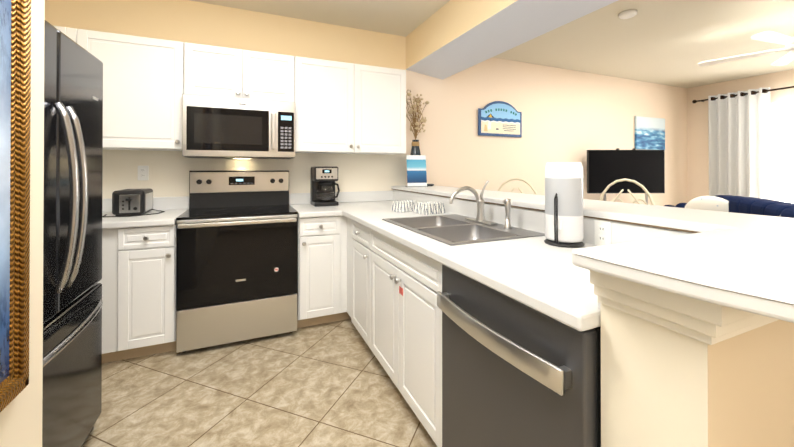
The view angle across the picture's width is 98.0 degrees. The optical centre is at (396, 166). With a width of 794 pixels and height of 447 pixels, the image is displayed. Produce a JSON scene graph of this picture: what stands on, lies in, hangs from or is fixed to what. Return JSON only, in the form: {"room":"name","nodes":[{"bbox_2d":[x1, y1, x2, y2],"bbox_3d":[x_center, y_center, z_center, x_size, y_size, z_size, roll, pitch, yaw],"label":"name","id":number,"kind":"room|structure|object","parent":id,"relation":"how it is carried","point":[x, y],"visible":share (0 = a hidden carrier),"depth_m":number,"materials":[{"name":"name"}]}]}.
{"room":"kitchen","nodes":[
{"label":"kitchen","id":0,"kind":"room"},
{"bbox_2d":[0,0,44,446],"bbox_3d":[-0.692,-0.154,-0.941,1.080,2.770,3.500,0,0,-24],"label":"wall","id":1,"kind":"structure","parent":0,"point":[21,419],"depth_m":0.84,"materials":[{"name":"beige paint"}]},
{"bbox_2d":[0,0,30,411],"bbox_3d":[-0.644,-0.160,0.330,0.025,1.305,0.990,0,0,-24],"label":"picture frame","id":2,"kind":"object","parent":1,"relation":"attached to","point":[15,64],"visible":1,"depth_m":0.74,"materials":[{"name":"gold metal"}]},
{"bbox_2d":[83,319,436,446],"bbox_3d":[2.194,1.293,1.473,8.510,0.100,6.020,0,0,-24],"label":"floor","id":3,"kind":"structure","parent":0,"point":[330,384],"depth_m":1.85,"materials":[{"name":"tile"}]},
{"bbox_2d":[42,20,102,446],"bbox_3d":[-1.558,0.364,1.098,0.872,1.755,0.865,0,0,-24],"label":"refrigerator","id":4,"kind":"object","parent":3,"relation":"on","point":[72,250],"visible":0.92,"depth_m":1.29,"materials":[{"name":"black stainless steel"},{"name":"stainless steel"}]},
{"bbox_2d":[98,223,176,362],"bbox_3d":[-2.045,0.817,2.330,1.023,0.862,0.648,0,0,-24],"label":"base cabinet","id":5,"kind":"object","parent":3,"relation":"on","point":[137,281],"visible":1,"depth_m":2.19,"materials":[{"name":"white wood"}]},
{"bbox_2d":[102,196,188,228],"bbox_3d":[-2.046,0.313,2.335,1.024,0.140,0.642,0,0,-24],"label":"countertop","id":6,"kind":"structure","parent":5,"relation":"on","point":[173,208],"depth_m":2.41,"materials":[{"name":"white laminate"}]},
{"bbox_2d":[102,188,164,216],"bbox_3d":[-1.889,0.255,2.489,0.342,0.176,0.333,0,0,-24],"label":"toaster","id":7,"kind":"object","parent":6,"relation":"on","point":[131,202],"visible":1,"depth_m":2.39,"materials":[{"name":"black plastic"}]},
{"bbox_2d":[176,170,297,352],"bbox_3d":[-1.202,0.642,2.664,0.774,1.215,0.695,0,0,-24],"label":"range","id":8,"kind":"object","parent":3,"relation":"on","point":[236,252],"visible":1,"depth_m":2.42,"materials":[{"name":"black"}]},
{"bbox_2d":[297,216,344,327],"bbox_3d":[-0.689,0.820,2.940,0.376,0.862,0.617,0,0,-24],"label":"base cabinet","id":9,"kind":"object","parent":3,"relation":"on","point":[321,240],"depth_m":2.66,"materials":[{"name":"white wood"}]},
{"bbox_2d":[345,217,441,369],"bbox_3d":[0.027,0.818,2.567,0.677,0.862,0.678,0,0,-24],"label":"base cabinet","id":10,"kind":"object","parent":3,"relation":"on","point":[379,290],"depth_m":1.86,"materials":[{"name":"white wood"}]},
{"bbox_2d":[289,190,691,330],"bbox_3d":[0.037,0.306,2.103,1.035,0.152,2.737,0,0,-24],"label":"countertop","id":11,"kind":"structure","parent":10,"relation":"on","point":[538,273],"depth_m":1.35,"materials":[{"name":"white laminate"}]},
{"bbox_2d":[310,166,339,206],"bbox_3d":[-0.641,0.173,3.094,0.232,0.345,0.226,0,0,-24],"label":"coffee maker","id":12,"kind":"object","parent":11,"relation":"on","point":[323,184],"visible":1,"depth_m":3.01,"materials":[{"name":"black plastic"}]},
{"bbox_2d":[391,200,445,214],"bbox_3d":[0.152,0.305,2.610,0.326,0.076,0.367,0,0,-24],"label":"dish rack","id":13,"kind":"object","parent":11,"relation":"on","point":[427,208],"visible":1,"depth_m":2.54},
{"bbox_2d":[382,214,544,245],"bbox_3d":[0.323,0.420,1.951,0.562,0.172,0.810,0,0,-24],"label":"sink","id":14,"kind":"object","parent":11,"relation":"in","point":[453,229],"visible":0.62,"depth_m":1.93,"materials":[{"name":"silver metal"}]},
{"bbox_2d":[449,180,511,228],"bbox_3d":[0.447,0.207,1.978,0.262,0.254,0.382,0,0,-24],"label":"faucet","id":15,"kind":"object","parent":11,"relation":"on","point":[480,216],"visible":1,"depth_m":2.03,"materials":[{"name":"silver metal"}]},
{"bbox_2d":[544,162,584,247],"bbox_3d":[0.724,0.160,1.506,0.170,0.355,0.160,0,0,-24],"label":"paper towel holder","id":16,"kind":"object","parent":11,"relation":"on","point":[564,204],"visible":1,"depth_m":1.44,"materials":[{"name":"white paper"}]},
{"bbox_2d":[594,219,610,245],"bbox_3d":[0.865,0.285,1.453,0.009,0.116,0.072,0,0,-24],"label":"outlet","id":17,"kind":"object","parent":11,"relation":"attached to","point":[602,228],"visible":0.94,"depth_m":1.45,"materials":[{"name":"white plastic"}]},
{"bbox_2d":[498,178,536,194],"bbox_3d":[1.244,0.688,3.566,0.485,1.133,0.534,0,0,17],"label":"dining chair","id":18,"kind":"object","parent":3,"relation":"on","point":[512,190],"visible":0.1,"depth_m":3.79,"materials":[{"name":"beige wood"}]},
{"bbox_2d":[437,264,600,446],"bbox_3d":[0.588,0.812,1.201,0.744,0.860,0.630,0,0,-24],"label":"dishwasher","id":19,"kind":"object","parent":3,"relation":"on","point":[515,373],"visible":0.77,"depth_m":0.99,"materials":[{"name":"black metal"}]},
{"bbox_2d":[600,178,654,204],"bbox_3d":[2.172,0.687,3.274,0.485,1.133,0.535,0,0,33],"label":"dining chair","id":20,"kind":"object","parent":3,"relation":"on","point":[629,191],"visible":0.12,"depth_m":3.45,"materials":[{"name":"beige wood"}]},
{"bbox_2d":[664,195,793,217],"bbox_3d":[3.059,0.775,3.127,0.720,0.954,2.100,0,0,27],"label":"sofa","id":21,"kind":"object","parent":3,"relation":"on","point":[742,204],"visible":0.19,"depth_m":3.26,"materials":[{"name":"blue fabric"}]},
{"bbox_2d":[684,196,728,211],"bbox_3d":[3.320,0.515,3.647,0.202,0.411,0.450,0,0,-24],"label":"pillow","id":22,"kind":"object","parent":21,"relation":"on","point":[713,203],"depth_m":3.59,"materials":[{"name":"white fabric"}]},
{"bbox_3d":[3.086,0.910,4.662,1.500,0.700,0.475,0,0,-24],"label":"tv console","id":23,"kind":"object","parent":3,"relation":"on","visible":0},
{"bbox_2d":[587,148,664,204],"bbox_3d":[3.023,0.160,4.560,1.020,0.797,0.140,0,0,-1],"label":"screen","id":24,"kind":"object","parent":23,"relation":"on","point":[644,168],"visible":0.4,"depth_m":4.54,"materials":[{"name":"black plastic"}]},
{"bbox_2d":[190,0,449,36],"bbox_3d":[-0.197,-1.457,0.440,3.090,0.150,5.820,0,0,-24],"label":"ceiling","id":25,"kind":"structure","parent":0,"point":[404,18],"depth_m":3.03,"materials":[{"name":"beige paint"}]},
{"bbox_2d":[45,0,687,205],"bbox_3d":[1.047,-0.128,4.100,8.310,2.770,0.100,0,0,-24],"label":"wall","id":26,"kind":"structure","parent":0,"point":[571,115],"depth_m":3.78,"materials":[{"name":"beige paint"}]},
{"bbox_2d":[54,26,89,52],"bbox_3d":[-2.363,-0.524,2.373,0.471,0.794,0.327,0,0,-24],"label":"upper cabinet","id":27,"kind":"object","parent":26,"relation":"attached to","point":[81,37],"depth_m":2.30,"materials":[{"name":"white wood"}]},
{"bbox_2d":[90,30,185,150],"bbox_3d":[-1.944,-0.524,2.556,0.668,0.794,0.327,0,0,-24],"label":"upper cabinet","id":28,"kind":"object","parent":26,"relation":"attached to","point":[144,78],"depth_m":2.44,"materials":[{"name":"white wood"}]},
{"bbox_2d":[138,166,148,179],"bbox_3d":[-1.993,0.052,2.708,0.072,0.116,0.009,0,0,-24],"label":"outlet","id":29,"kind":"object","parent":26,"relation":"attached to","point":[143,172],"visible":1,"depth_m":2.71,"materials":[{"name":"white plastic"}]},
{"bbox_2d":[186,42,297,105],"bbox_3d":[-1.276,-0.721,2.850,0.788,0.397,0.327,0,0,-24],"label":"upper cabinet","id":30,"kind":"object","parent":26,"relation":"attached to","point":[218,71],"depth_m":2.69,"materials":[{"name":"white wood"}]},
{"bbox_2d":[182,94,294,158],"bbox_3d":[-1.250,-0.292,2.788,0.784,0.452,0.457,0,0,-24],"label":"over-the-range microwave","id":31,"kind":"object","parent":30,"relation":"attached to","point":[226,127],"visible":1,"depth_m":2.60,"materials":[{"name":"silver metal"}]},
{"bbox_2d":[295,56,405,154],"bbox_3d":[-0.445,-0.520,3.212,1.022,0.794,0.327,0,0,-24],"label":"upper cabinet","id":32,"kind":"object","parent":26,"relation":"attached to","point":[345,108],"depth_m":3.05,"materials":[{"name":"white wood"}]},
{"bbox_2d":[478,101,521,136],"bbox_3d":[1.235,-0.568,4.110,0.640,0.420,0.028,0,0,-24],"label":"sign","id":33,"kind":"object","parent":26,"relation":"attached to","point":[500,118],"visible":1,"depth_m":4.09,"materials":[{"name":"blue wood"}]},
{"bbox_2d":[635,116,664,149],"bbox_3d":[3.864,-0.502,5.261,0.700,0.490,0.029,0,0,-24],"label":"canvas art","id":34,"kind":"object","parent":26,"relation":"attached to","point":[649,133],"visible":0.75,"depth_m":5.23},
{"bbox_2d":[406,0,617,79],"bbox_3d":[1.445,-1.251,1.103,0.450,0.555,5.720,0,0,-24],"label":"soffit","id":35,"kind":"structure","parent":0,"point":[450,38],"depth_m":2.69,"materials":[{"name":"white paint"}]},
{"bbox_2d":[493,0,793,87],"bbox_3d":[3.816,-1.413,2.196,4.770,0.220,5.820,0,0,-24],"label":"ceiling","id":36,"kind":"structure","parent":0,"point":[670,42],"depth_m":3.61,"materials":[{"name":"beige paint"}]},
{"bbox_2d":[618,9,636,18],"bbox_3d":[1.954,-1.283,2.920,0.136,0.030,0.136,0,0,-24],"label":"smoke detector","id":37,"kind":"object","parent":36,"relation":"attached to","point":[628,14],"visible":1,"depth_m":2.89,"materials":[{"name":"white plastic"}]},
{"bbox_2d":[698,16,793,65],"bbox_3d":[3.430,-1.119,2.924,1.316,0.359,1.350,0,0,-24],"label":"ceiling fan","id":38,"kind":"object","parent":36,"relation":"hanging from","point":[778,38],"visible":1,"depth_m":3.10,"materials":[{"name":"white"}]},
{"bbox_2d":[600,303,793,446],"bbox_3d":[0.797,0.732,0.826,0.630,1.016,0.201,0,0,-24],"label":"wall","id":39,"kind":"structure","parent":0,"point":[661,386],"depth_m":0.66,"materials":[{"name":"beige paint"}]},
{"bbox_2d":[391,185,793,322],"bbox_3d":[0.453,0.209,2.070,1.166,0.036,3.133,0,0,-24],"label":"bar","id":40,"kind":"object","parent":39,"relation":"on","point":[741,261],"visible":1,"depth_m":0.74,"materials":[{"name":"white laminate"}]},
{"bbox_2d":[405,155,427,186],"bbox_3d":[0.189,0.044,3.390,0.210,0.308,0.080,0,0,-16],"label":"card stand","id":41,"kind":"object","parent":40,"relation":"on","point":[416,172],"visible":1,"depth_m":3.38,"materials":[{"name":"paper"}]},
{"bbox_2d":[406,90,428,154],"bbox_3d":[0.173,-0.294,3.534,0.313,0.985,0.148,0,0,-24],"label":"vase","id":42,"kind":"object","parent":40,"relation":"on","point":[415,149],"visible":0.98,"depth_m":3.52,"materials":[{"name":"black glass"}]},
{"bbox_2d":[590,270,778,344],"bbox_3d":[0.871,0.268,0.842,0.845,0.088,0.236,0,0,-24],"label":"trim","id":43,"kind":"structure","parent":39,"relation":"attached to","point":[705,322],"depth_m":0.64,"materials":[{"name":"beige wood"}]},
{"bbox_2d":[687,69,793,201],"bbox_3d":[5.955,-0.133,3.127,0.100,2.770,5.820,0,0,-24],"label":"wall","id":44,"kind":"structure","parent":0,"point":[697,154],"depth_m":5.46,"materials":[{"name":"beige paint"}]},
{"bbox_2d":[692,86,793,199],"bbox_3d":[5.501,0.066,3.843,0.151,2.320,3.698,0,0,-24],"label":"curtain","id":45,"kind":"object","parent":44,"relation":"attached to","point":[739,130],"visible":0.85,"depth_m":4.97,"materials":[{"name":"white fabric"}]},
{"bbox_2d":[773,100,793,200],"bbox_3d":[5.608,0.186,3.928,0.050,2.140,1.870,0,0,-24],"label":"window","id":46,"kind":"structure","parent":44,"relation":"in","point":[776,151],"depth_m":4.75,"materials":[{"name":"white"}]},
{"label":"outside","id":47,"kind":"structure","parent":0,"visible":0},
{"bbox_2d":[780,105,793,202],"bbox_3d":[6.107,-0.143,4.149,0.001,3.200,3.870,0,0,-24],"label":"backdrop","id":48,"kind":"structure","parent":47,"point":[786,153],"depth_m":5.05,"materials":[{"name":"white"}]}
]}

